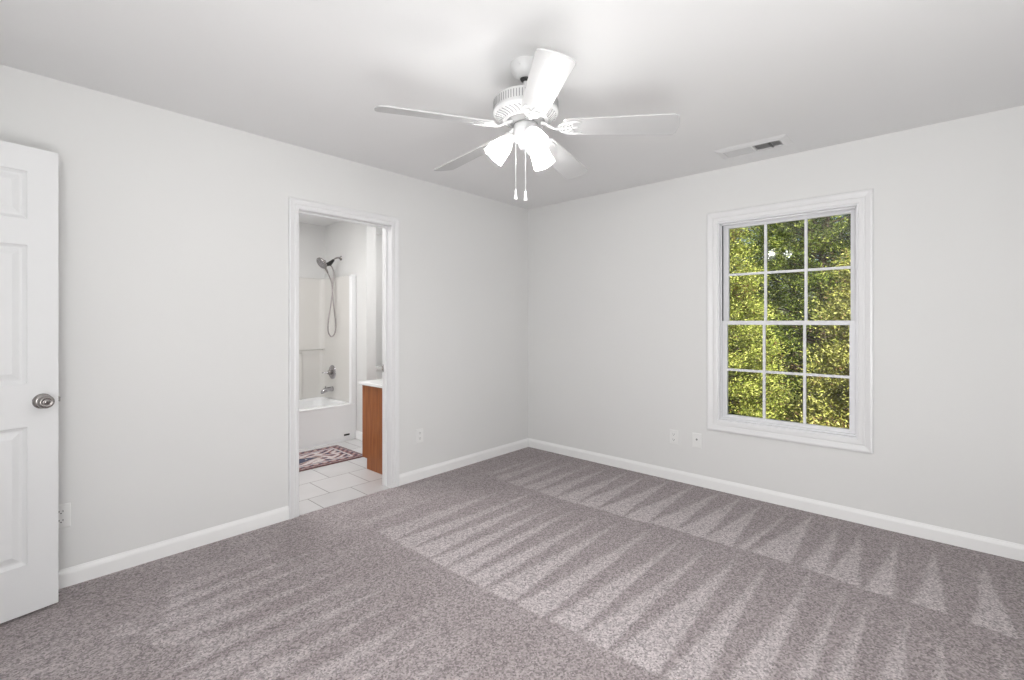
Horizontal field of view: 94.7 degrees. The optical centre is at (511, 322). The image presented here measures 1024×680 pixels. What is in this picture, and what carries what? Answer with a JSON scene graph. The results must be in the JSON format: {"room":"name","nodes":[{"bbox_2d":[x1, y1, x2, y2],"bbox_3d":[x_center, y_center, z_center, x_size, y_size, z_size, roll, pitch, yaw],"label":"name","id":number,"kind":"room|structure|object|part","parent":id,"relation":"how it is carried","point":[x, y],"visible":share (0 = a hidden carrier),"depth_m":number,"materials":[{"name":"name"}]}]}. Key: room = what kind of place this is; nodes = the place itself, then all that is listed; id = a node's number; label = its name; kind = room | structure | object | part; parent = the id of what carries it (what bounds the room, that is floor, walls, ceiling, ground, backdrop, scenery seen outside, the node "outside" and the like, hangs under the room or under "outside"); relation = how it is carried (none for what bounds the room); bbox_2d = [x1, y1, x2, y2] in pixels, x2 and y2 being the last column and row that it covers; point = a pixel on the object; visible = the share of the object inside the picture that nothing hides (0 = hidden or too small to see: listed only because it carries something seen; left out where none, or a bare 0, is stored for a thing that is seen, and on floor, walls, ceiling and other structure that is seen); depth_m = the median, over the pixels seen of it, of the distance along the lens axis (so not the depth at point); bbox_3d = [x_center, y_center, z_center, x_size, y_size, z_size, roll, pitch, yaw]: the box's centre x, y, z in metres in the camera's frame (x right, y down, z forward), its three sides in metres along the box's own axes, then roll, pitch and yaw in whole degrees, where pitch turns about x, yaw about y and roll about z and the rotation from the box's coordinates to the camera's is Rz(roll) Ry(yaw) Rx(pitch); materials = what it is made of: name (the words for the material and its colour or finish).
{"room":"empty bedroom","nodes":[
{"label":"empty bedroom","id":0,"kind":"room"},
{"bbox_2d":[0,64,527,569],"bbox_3d":[-1.310,0.108,3.312,0.120,2.540,4.550,0,0,42],"label":"wall","id":1,"kind":"structure","parent":0,"point":[173,226],"depth_m":2.71,"materials":[{"name":"paint"}]},
{"bbox_2d":[58,502,70,528],"bbox_3d":[-2.170,0.934,2.268,0.007,0.115,0.070,0,0,42],"label":"wall outlet","id":2,"kind":"object","parent":1,"relation":"attached to","point":[64,510],"visible":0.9,"depth_m":2.28,"materials":[{"name":"white plastic"}]},
{"bbox_2d":[58,509,65,514],"bbox_3d":[-2.168,0.913,2.266,0.002,0.024,0.033,0,0,42],"label":"receptacle","id":3,"kind":"object","parent":2,"relation":"attached to","point":[60,511],"depth_m":2.27,"materials":[{"name":"white plastic"}]},
{"bbox_2d":[58,518,65,523],"bbox_3d":[-2.168,0.956,2.266,0.002,0.024,0.033,0,0,42],"label":"receptacle","id":4,"kind":"object","parent":2,"relation":"attached to","point":[60,520],"depth_m":2.27,"materials":[{"name":"white plastic"}]},
{"bbox_2d":[58,506,288,588],"bbox_3d":[-2.076,1.235,2.366,0.013,0.086,1.880,0,0,42],"label":"baseboard","id":5,"kind":"structure","parent":1,"relation":"attached to","point":[73,575],"depth_m":2.57,"materials":[{"name":"white paint"}]},
{"bbox_2d":[288,197,398,519],"bbox_3d":[-1.210,0.243,3.410,0.142,2.110,0.841,0,0,42],"label":"door frame","id":6,"kind":"structure","parent":1,"relation":"attached to","point":[294,204],"depth_m":3.56,"materials":[{"name":"white wood"}]},
{"bbox_2d":[416,428,422,442],"bbox_3d":[-0.751,0.922,3.834,0.007,0.115,0.070,0,0,42],"label":"wall outlet","id":7,"kind":"object","parent":1,"relation":"attached to","point":[419,432],"visible":1,"depth_m":3.83,"materials":[{"name":"white plastic"}]},
{"bbox_2d":[399,438,528,485],"bbox_3d":[-0.355,1.235,4.266,0.013,0.086,1.573,0,0,42],"label":"baseboard","id":8,"kind":"structure","parent":1,"relation":"attached to","point":[411,476],"depth_m":4.14,"materials":[{"name":"white paint"}]},
{"bbox_2d":[299,222,381,365],"bbox_3d":[-2.549,0.108,5.453,0.100,2.540,2.960,0,0,42],"label":"wall","id":9,"kind":"structure","parent":0,"point":[311,236],"depth_m":5.64,"materials":[{"name":"paint"}]},
{"bbox_2d":[325,221,375,431],"bbox_3d":[-1.873,0.108,5.417,0.950,2.540,0.115,0,0,42],"label":"wall","id":10,"kind":"structure","parent":0,"point":[356,243],"depth_m":5.14,"materials":[{"name":"paint"}]},
{"bbox_2d":[316,256,341,336],"bbox_3d":[-2.055,-0.297,5.315,0.143,0.935,0.281,0,0,42],"label":"shower","id":11,"kind":"object","parent":10,"relation":"attached to","point":[321,262],"visible":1,"depth_m":5.32,"materials":[{"name":"silver metal"}]},
{"bbox_2d":[355,430,361,439],"bbox_3d":[-1.641,1.235,5.121,0.208,0.086,0.013,0,0,42],"label":"baseboard","id":12,"kind":"structure","parent":10,"relation":"attached to","point":[358,435],"depth_m":5.14,"materials":[{"name":"white paint"}]},
{"bbox_2d":[376,365,381,379],"bbox_3d":[-1.639,0.926,5.890,0.653,0.712,0.480,0,0,42],"label":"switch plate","id":13,"kind":"object","parent":10,"relation":"attached to","point":[378,367],"visible":0.02,"depth_m":6.01,"materials":[{"name":"white plastic"}]},
{"bbox_3d":[-1.802,0.758,6.038,0.202,0.297,0.450,0,0,42],"label":"tank","id":14,"kind":"part","parent":13,"relation":"part of","materials":[{"name":"white plastic"}]},
{"bbox_2d":[0,438,1023,679],"bbox_3d":[-0.761,1.328,2.869,6.220,0.100,4.390,0,0,42],"label":"floor","id":15,"kind":"structure","parent":0,"point":[528,563],"depth_m":2.20,"materials":[{"name":"grey carpet"}]},
{"bbox_2d":[299,275,355,449],"bbox_3d":[-2.504,0.381,4.872,0.746,1.803,1.540,0,0,42],"label":"bathtub","id":16,"kind":"object","parent":15,"relation":"on","point":[328,417],"visible":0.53,"depth_m":5.39,"materials":[{"name":"white plastic"}]},
{"bbox_3d":[-2.517,0.186,4.884,0.712,1.406,1.540,0,0,42],"label":"surround panel","id":17,"kind":"part","parent":16,"relation":"part of","materials":[{"name":"white plastic"}]},
{"bbox_2d":[321,386,333,393],"bbox_3d":[-2.130,0.776,5.417,0.060,0.088,0.140,0,0,42],"label":"tub spout","id":18,"kind":"object","parent":16,"relation":"attached to","point":[326,389],"visible":1,"depth_m":5.40,"materials":[{"name":"silver metal"}]},
{"bbox_2d":[299,397,355,449],"bbox_3d":[-2.504,1.085,4.872,0.746,0.395,1.540,0,0,42],"label":"basin","id":19,"kind":"object","parent":16,"relation":"in","point":[322,420],"depth_m":4.99,"materials":[{"name":"white ceramic"}]},
{"bbox_2d":[322,365,335,378],"bbox_3d":[-2.119,0.578,5.428,0.164,0.164,0.109,0,0,42],"label":"shower valve","id":20,"kind":"object","parent":16,"relation":"attached to","point":[331,372],"visible":1,"depth_m":5.43,"materials":[{"name":"silver metal"}]},
{"bbox_2d":[299,445,361,471],"bbox_3d":[-2.005,1.277,4.262,0.570,0.010,1.185,0,0,42],"label":"bath rug","id":21,"kind":"object","parent":15,"relation":"on","point":[311,459],"visible":0.48,"depth_m":4.47,"materials":[{"name":"multicoloured fabric"}]},
{"bbox_2d":[362,385,381,473],"bbox_3d":[-0.646,0.916,4.569,0.580,0.731,1.495,0,0,42],"label":"vanity cabinet","id":22,"kind":"object","parent":15,"relation":"on","point":[371,396],"visible":0.06,"depth_m":4.07,"materials":[{"name":"brown wood"}]},
{"bbox_2d":[358,379,381,387],"bbox_3d":[-0.647,0.496,4.555,0.564,0.110,1.517,0,0,42],"label":"countertop","id":23,"kind":"structure","parent":22,"relation":"on","point":[374,383],"depth_m":4.11,"materials":[{"name":"stone"}]},
{"bbox_2d":[0,0,1023,234],"bbox_3d":[-0.744,-1.237,2.799,6.340,0.150,4.550,0,0,42],"label":"ceiling","id":24,"kind":"structure","parent":0,"point":[309,74],"depth_m":2.16,"materials":[{"name":"paint"}]},
{"bbox_2d":[374,48,679,200],"bbox_3d":[0.044,-0.848,2.161,1.244,0.629,1.269,0,0,42],"label":"ceiling fan","id":25,"kind":"object","parent":24,"relation":"hanging from","point":[526,108],"visible":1,"depth_m":2.04,"materials":[{"name":"white metal"}]},
{"bbox_3d":[-0.311,-0.852,1.944,0.493,0.060,0.134,0,0,-23],"label":"blade","id":26,"kind":"part","parent":25,"relation":"part of","materials":[{"name":"white laminate"}]},
{"bbox_3d":[-0.226,-0.852,2.425,0.134,0.060,0.493,0,0,-41],"label":"blade","id":27,"kind":"part","parent":25,"relation":"part of","materials":[{"name":"white laminate"}]},
{"bbox_3d":[-0.066,-0.781,2.136,0.130,0.139,0.118,0,0,42],"label":"lamp shade","id":28,"kind":"part","parent":25,"relation":"part of","materials":[{"name":"white glass"}]},
{"bbox_3d":[-0.001,-0.832,2.133,0.077,0.057,0.055,0,0,6],"label":"lamp arm","id":29,"kind":"part","parent":25,"relation":"part of","materials":[{"name":"white metal"}]},
{"bbox_3d":[0.017,-0.573,2.116,0.019,0.046,0.019,0,0,42],"label":"pull knob","id":30,"kind":"part","parent":25,"relation":"part of","materials":[{"name":"white plastic"}]},
{"bbox_3d":[0.059,-0.556,2.074,0.019,0.046,0.019,0,0,42],"label":"pull knob","id":31,"kind":"part","parent":25,"relation":"part of","materials":[{"name":"white plastic"}]},
{"bbox_3d":[0.059,-0.706,2.074,0.003,0.262,0.004,0,0,42],"label":"pull chain","id":32,"kind":"part","parent":25,"relation":"part of","materials":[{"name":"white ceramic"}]},
{"bbox_2d":[493,87,557,108],"bbox_3d":[0.062,-0.971,2.126,0.292,0.034,0.292,0,0,42],"label":"grille","id":33,"kind":"object","parent":25,"relation":"attached to","point":[509,94],"depth_m":2.01,"materials":[{"name":"white metal"}]},
{"bbox_2d":[495,103,555,128],"bbox_3d":[0.062,-0.918,2.126,0.275,0.023,0.275,0,0,42],"label":"grille","id":34,"kind":"object","parent":25,"relation":"attached to","point":[504,112],"depth_m":2.07,"materials":[{"name":"white metal"}]},
{"bbox_3d":[0.078,-0.832,2.061,0.073,0.057,0.060,0,0,42],"label":"lamp arm","id":35,"kind":"part","parent":25,"relation":"part of","materials":[{"name":"white metal"}]},
{"bbox_3d":[0.099,-0.772,2.001,0.056,0.060,0.051,0,0,42],"label":"bulb","id":36,"kind":"part","parent":25,"relation":"part of","materials":[{"name":"white glass"}]},
{"bbox_3d":[0.094,-0.781,2.002,0.131,0.139,0.114,0,0,42],"label":"lamp shade","id":37,"kind":"part","parent":25,"relation":"part of","materials":[{"name":"white glass"}]},
{"bbox_3d":[0.135,-0.781,2.223,0.107,0.139,0.136,0,0,42],"label":"lamp shade","id":38,"kind":"part","parent":25,"relation":"part of","materials":[{"name":"white glass"}]},
{"bbox_3d":[0.119,-0.852,1.715,0.134,0.060,0.493,0,0,-5],"label":"blade","id":39,"kind":"part","parent":25,"relation":"part of","materials":[{"name":"white laminate"}]},
{"bbox_3d":[0.257,-0.852,2.492,0.134,0.060,0.493,0,0,31],"label":"blade","id":40,"kind":"part","parent":25,"relation":"part of","materials":[{"name":"white laminate"}]},
{"bbox_3d":[0.470,-0.852,2.054,0.493,0.060,0.134,0,0,13],"label":"blade","id":41,"kind":"part","parent":25,"relation":"part of","materials":[{"name":"white laminate"}]},
{"bbox_2d":[714,134,792,158],"bbox_3d":[1.601,-1.155,3.135,0.434,0.013,0.214,0,0,42],"label":"ceiling vent","id":42,"kind":"object","parent":24,"relation":"in","point":[781,140],"visible":1,"depth_m":3.11,"materials":[{"name":"metal"}]},
{"bbox_2d":[528,105,1023,544],"bbox_3d":[1.651,0.108,3.605,3.874,2.540,0.140,0,0,42],"label":"wall","id":43,"kind":"structure","parent":0,"point":[617,280],"depth_m":3.00,"materials":[{"name":"paint"}]},
{"bbox_2d":[670,429,677,444],"bbox_3d":[1.310,0.928,3.815,0.070,0.115,0.007,0,0,42],"label":"wall outlet","id":44,"kind":"object","parent":43,"relation":"attached to","point":[673,433],"visible":1,"depth_m":3.81,"materials":[{"name":"white plastic"}]},
{"bbox_2d":[692,432,701,448],"bbox_3d":[1.444,0.926,3.687,0.070,0.115,0.015,0,0,42],"label":"wall plate","id":45,"kind":"object","parent":43,"relation":"attached to","point":[696,437],"visible":1,"depth_m":3.69,"materials":[{"name":"white plastic"}]},
{"bbox_2d":[528,438,1023,561],"bbox_3d":[1.560,1.235,3.584,3.741,0.086,0.013,0,0,42],"label":"baseboard","id":46,"kind":"structure","parent":43,"relation":"attached to","point":[1002,548],"depth_m":3.16,"materials":[{"name":"white paint"}]},
{"bbox_2d":[707,188,872,453],"bbox_3d":[1.927,-0.006,3.340,1.020,1.660,0.161,0,0,42],"label":"window","id":47,"kind":"structure","parent":43,"relation":"in","point":[859,435],"depth_m":3.25,"materials":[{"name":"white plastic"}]},
{"bbox_3d":[1.928,0.362,3.341,0.834,0.747,0.030,0,0,42],"label":"sash","id":48,"kind":"part","parent":47,"relation":"part of","materials":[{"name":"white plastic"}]},
{"bbox_3d":[1.955,-0.364,3.371,0.834,0.767,0.030,0,0,42],"label":"sash","id":49,"kind":"part","parent":47,"relation":"part of","materials":[{"name":"white plastic"}]},
{"bbox_3d":[-1.361,0.108,0.370,3.754,2.540,0.120,0,0,42],"label":"wall","id":50,"kind":"structure","parent":0,"visible":0},
{"bbox_2d":[0,140,59,623],"bbox_3d":[-2.268,0.251,1.820,0.163,2.030,0.780,0,0,32],"label":"door","id":51,"kind":"structure","parent":50,"relation":"in","point":[29,398],"depth_m":2.05,"materials":[{"name":"white paint"}]},
{"bbox_3d":[-2.054,0.349,2.071,0.063,0.067,0.067,0,0,32],"label":"handle","id":52,"kind":"part","parent":51,"relation":"part of","materials":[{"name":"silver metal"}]},
{"label":"outside","id":53,"kind":"structure","parent":0,"visible":0},
{"bbox_3d":[11.067,4.378,19.666,38.000,0.200,35.990,0,0,42],"label":"ground","id":54,"kind":"structure","parent":53,"visible":0},
{"bbox_2d":[728,227,802,422],"bbox_3d":[3.418,1.147,8.136,3.456,6.286,3.571,0,0,21],"label":"evergreen tree","id":55,"kind":"object","parent":54,"relation":"on","point":[746,400],"visible":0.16,"depth_m":7.43,"materials":[{"name":"green plant"}]},
{"bbox_2d":[729,215,848,421],"bbox_3d":[8.112,-0.481,13.713,5.187,9.539,4.982,0,0,42],"label":"evergreen tree","id":56,"kind":"object","parent":54,"relation":"on","point":[838,216],"visible":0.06,"depth_m":12.96,"materials":[{"name":"green plant"}]},
{"bbox_2d":[728,214,850,423],"bbox_3d":[6.092,-0.183,9.326,4.452,8.942,4.340,0,0,23],"label":"evergreen tree","id":57,"kind":"object","parent":54,"relation":"on","point":[827,229],"visible":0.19,"depth_m":8.82,"materials":[{"name":"green plant"}]},
{"bbox_2d":[769,241,850,428],"bbox_3d":[4.812,1.567,6.071,2.827,5.446,2.868,0,0,-30],"label":"evergreen tree","id":58,"kind":"object","parent":54,"relation":"on","point":[841,420],"visible":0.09,"depth_m":6.18,"materials":[{"name":"green plant"}]}
]}

